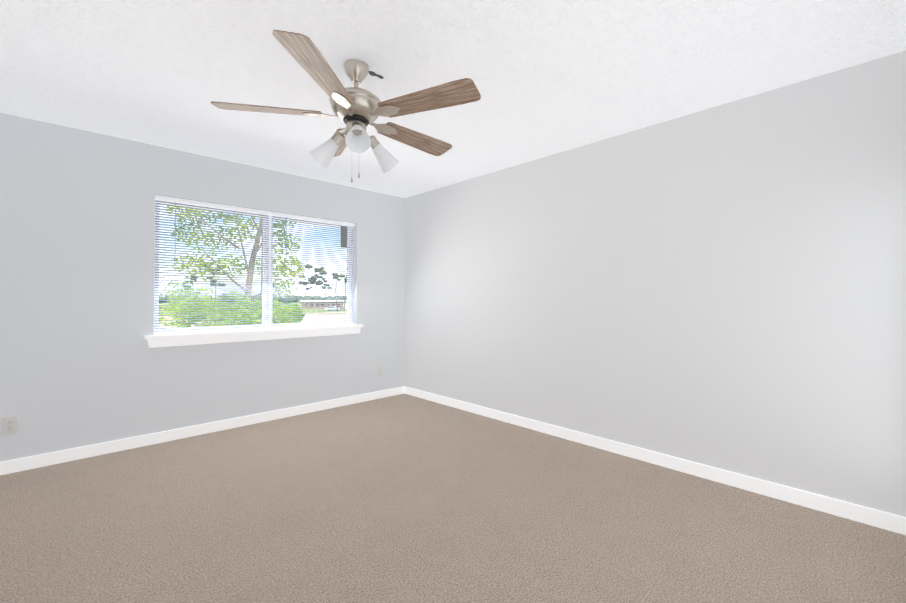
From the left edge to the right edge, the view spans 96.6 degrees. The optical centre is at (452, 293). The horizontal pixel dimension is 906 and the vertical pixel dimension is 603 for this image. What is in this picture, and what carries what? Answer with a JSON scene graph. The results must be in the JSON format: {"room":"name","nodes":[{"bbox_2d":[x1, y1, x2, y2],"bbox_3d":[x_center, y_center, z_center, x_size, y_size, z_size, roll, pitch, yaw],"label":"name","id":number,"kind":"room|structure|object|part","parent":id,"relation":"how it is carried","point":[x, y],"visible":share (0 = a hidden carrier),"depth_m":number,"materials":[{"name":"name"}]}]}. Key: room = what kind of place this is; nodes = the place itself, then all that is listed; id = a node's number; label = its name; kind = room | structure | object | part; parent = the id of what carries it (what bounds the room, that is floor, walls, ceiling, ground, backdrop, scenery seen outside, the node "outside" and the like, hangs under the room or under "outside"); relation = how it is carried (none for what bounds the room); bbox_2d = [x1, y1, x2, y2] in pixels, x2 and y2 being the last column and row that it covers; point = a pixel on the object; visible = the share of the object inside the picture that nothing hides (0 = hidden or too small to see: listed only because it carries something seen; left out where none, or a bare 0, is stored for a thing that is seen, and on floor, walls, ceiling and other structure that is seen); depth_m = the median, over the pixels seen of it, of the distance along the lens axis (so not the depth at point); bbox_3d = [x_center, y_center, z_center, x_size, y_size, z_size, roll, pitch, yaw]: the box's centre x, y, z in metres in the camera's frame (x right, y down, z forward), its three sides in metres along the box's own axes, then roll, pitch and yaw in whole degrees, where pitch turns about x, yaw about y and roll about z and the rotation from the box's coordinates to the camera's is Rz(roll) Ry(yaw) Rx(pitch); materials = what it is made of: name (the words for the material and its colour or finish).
{"room":"empty bedroom","nodes":[
{"label":"empty bedroom","id":0,"kind":"room"},
{"bbox_2d":[0,113,404,461],"bbox_3d":[-2.053,0.014,3.780,4.170,2.440,0.160,1,-1,-44],"label":"wall","id":1,"kind":"structure","parent":0,"point":[82,363],"depth_m":3.18,"materials":[{"name":"grey paint"}]},
{"bbox_2d":[2,416,17,434],"bbox_3d":[-3.006,0.897,2.741,0.070,0.115,0.009,1,-1,-44],"label":"electrical outlet","id":2,"kind":"object","parent":1,"relation":"attached to","point":[9,425],"visible":1,"depth_m":2.74,"materials":[{"name":"white plastic"}]},
{"bbox_2d":[0,386,403,474],"bbox_3d":[-1.998,1.189,3.699,3.837,0.088,0.013,1,-1,-44],"label":"baseboard","id":3,"kind":"structure","parent":1,"relation":"attached to","point":[35,461],"depth_m":3.37,"materials":[{"name":"white wood"}]},
{"bbox_2d":[144,195,362,347],"bbox_3d":[-1.803,-0.176,3.981,1.985,1.255,0.198,1,-1,-44],"label":"window unit","id":4,"kind":"structure","parent":1,"relation":"in","point":[267,329],"depth_m":3.85,"materials":[{"name":"white plastic"}]},
{"bbox_3d":[-1.781,0.401,3.951,1.985,0.099,0.133,1,-1,-44],"label":"sill","id":5,"kind":"part","parent":4,"relation":"part of","materials":[{"name":"white wood"}]},
{"bbox_2d":[378,365,382,374],"bbox_3d":[-0.856,0.912,4.797,0.070,0.115,0.009,1,-1,-44],"label":"electrical outlet","id":6,"kind":"object","parent":1,"relation":"attached to","point":[380,369],"visible":1,"depth_m":4.79,"materials":[{"name":"white plastic"}]},
{"bbox_2d":[0,394,905,602],"bbox_3d":[-0.511,1.275,2.154,4.170,0.120,4.620,1,-1,-44],"label":"floor","id":7,"kind":"structure","parent":0,"point":[403,498],"depth_m":2.10,"materials":[{"name":"carpet"}]},
{"bbox_2d":[0,0,905,197],"bbox_3d":[-0.511,-1.284,2.184,4.170,0.122,4.620,1,-1,-44],"label":"ceiling","id":8,"kind":"structure","parent":0,"point":[549,77],"depth_m":2.17,"materials":[{"name":"paint"}]},
{"bbox_2d":[210,30,480,182],"bbox_3d":[-0.499,-0.899,2.214,1.319,0.652,1.360,1,-1,-44],"label":"ceiling fan","id":9,"kind":"object","parent":8,"relation":"hanging from","point":[356,109],"visible":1,"depth_m":2.06,"materials":[{"name":"brown wood"}]},
{"bbox_3d":[-0.952,-0.951,2.095,0.525,0.006,0.154,0,12,-11],"label":"blade","id":10,"kind":"part","parent":9,"relation":"part of","materials":[{"name":"brown wood"}]},
{"label":"blade","id":11,"kind":"part","parent":9,"relation":"part of","materials":[{"name":"brown wood"}]},
{"bbox_3d":[-0.735,-0.946,2.562,0.154,0.006,0.525,-14,6,-28],"label":"blade","id":12,"kind":"part","parent":9,"relation":"part of","materials":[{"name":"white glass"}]},
{"bbox_3d":[-0.224,-0.947,2.499,0.154,0.006,0.525,-18,-13,41],"label":"blade","id":13,"kind":"part","parent":9,"relation":"part of","materials":[{"name":"brown wood"}]},
{"bbox_3d":[-0.126,-0.953,1.994,0.525,0.006,0.154,0,-14,25],"label":"blade","id":14,"kind":"part","parent":9,"relation":"part of","materials":[{"name":"brown wood"}]},
{"bbox_2d":[404,51,905,516],"bbox_3d":[0.993,0.011,3.497,0.160,2.440,4.460,1,-1,-44],"label":"wall","id":15,"kind":"structure","parent":0,"point":[723,286],"depth_m":2.67,"materials":[{"name":"white paint"}]},
{"bbox_2d":[404,386,905,534],"bbox_3d":[0.875,1.186,3.481,0.013,0.088,4.300,1,-1,-44],"label":"baseboard","id":16,"kind":"structure","parent":15,"relation":"attached to","point":[867,516],"depth_m":2.65,"materials":[{"name":"white wood"}]},
{"label":"outside","id":17,"kind":"structure","parent":0,"visible":0},
{"bbox_2d":[159,303,346,327],"bbox_3d":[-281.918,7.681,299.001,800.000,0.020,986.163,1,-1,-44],"label":"lawn","id":18,"kind":"structure","parent":17,"point":[339,316],"depth_m":94.85,"materials":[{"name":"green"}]},
{"bbox_2d":[159,287,304,327],"bbox_3d":[-5.818,2.057,10.543,3.895,4.424,4.332,1,-1,-44],"label":"bush","id":19,"kind":"object","parent":18,"relation":"on","point":[279,315],"depth_m":10.19,"materials":[{"name":"green plant"}]},
{"bbox_2d":[160,206,305,315],"bbox_3d":[-6.416,0.049,11.758,3.309,8.444,4.039,1,-1,-44],"label":"tree","id":20,"kind":"object","parent":18,"relation":"on","point":[251,278],"depth_m":11.77,"materials":[{"name":"green plant"}]},
{"bbox_2d":[159,294,346,302],"bbox_3d":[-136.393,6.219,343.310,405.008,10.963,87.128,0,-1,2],"label":"tree","id":21,"kind":"object","parent":18,"relation":"on","point":[296,299],"depth_m":336.54,"materials":[{"name":"green plant"}]},
{"bbox_2d":[184,264,346,310],"bbox_3d":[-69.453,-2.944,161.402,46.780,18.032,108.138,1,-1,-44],"label":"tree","id":22,"kind":"object","parent":18,"relation":"on","point":[313,280],"depth_m":167.17,"materials":[{"name":"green plant"}]},
{"bbox_2d":[300,300,346,308],"bbox_3d":[-45.466,4.362,156.080,23.445,3.247,10.000,0,-1,2],"label":"building","id":23,"kind":"structure","parent":18,"relation":"on","point":[316,303],"depth_m":151.68,"materials":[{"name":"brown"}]}
]}

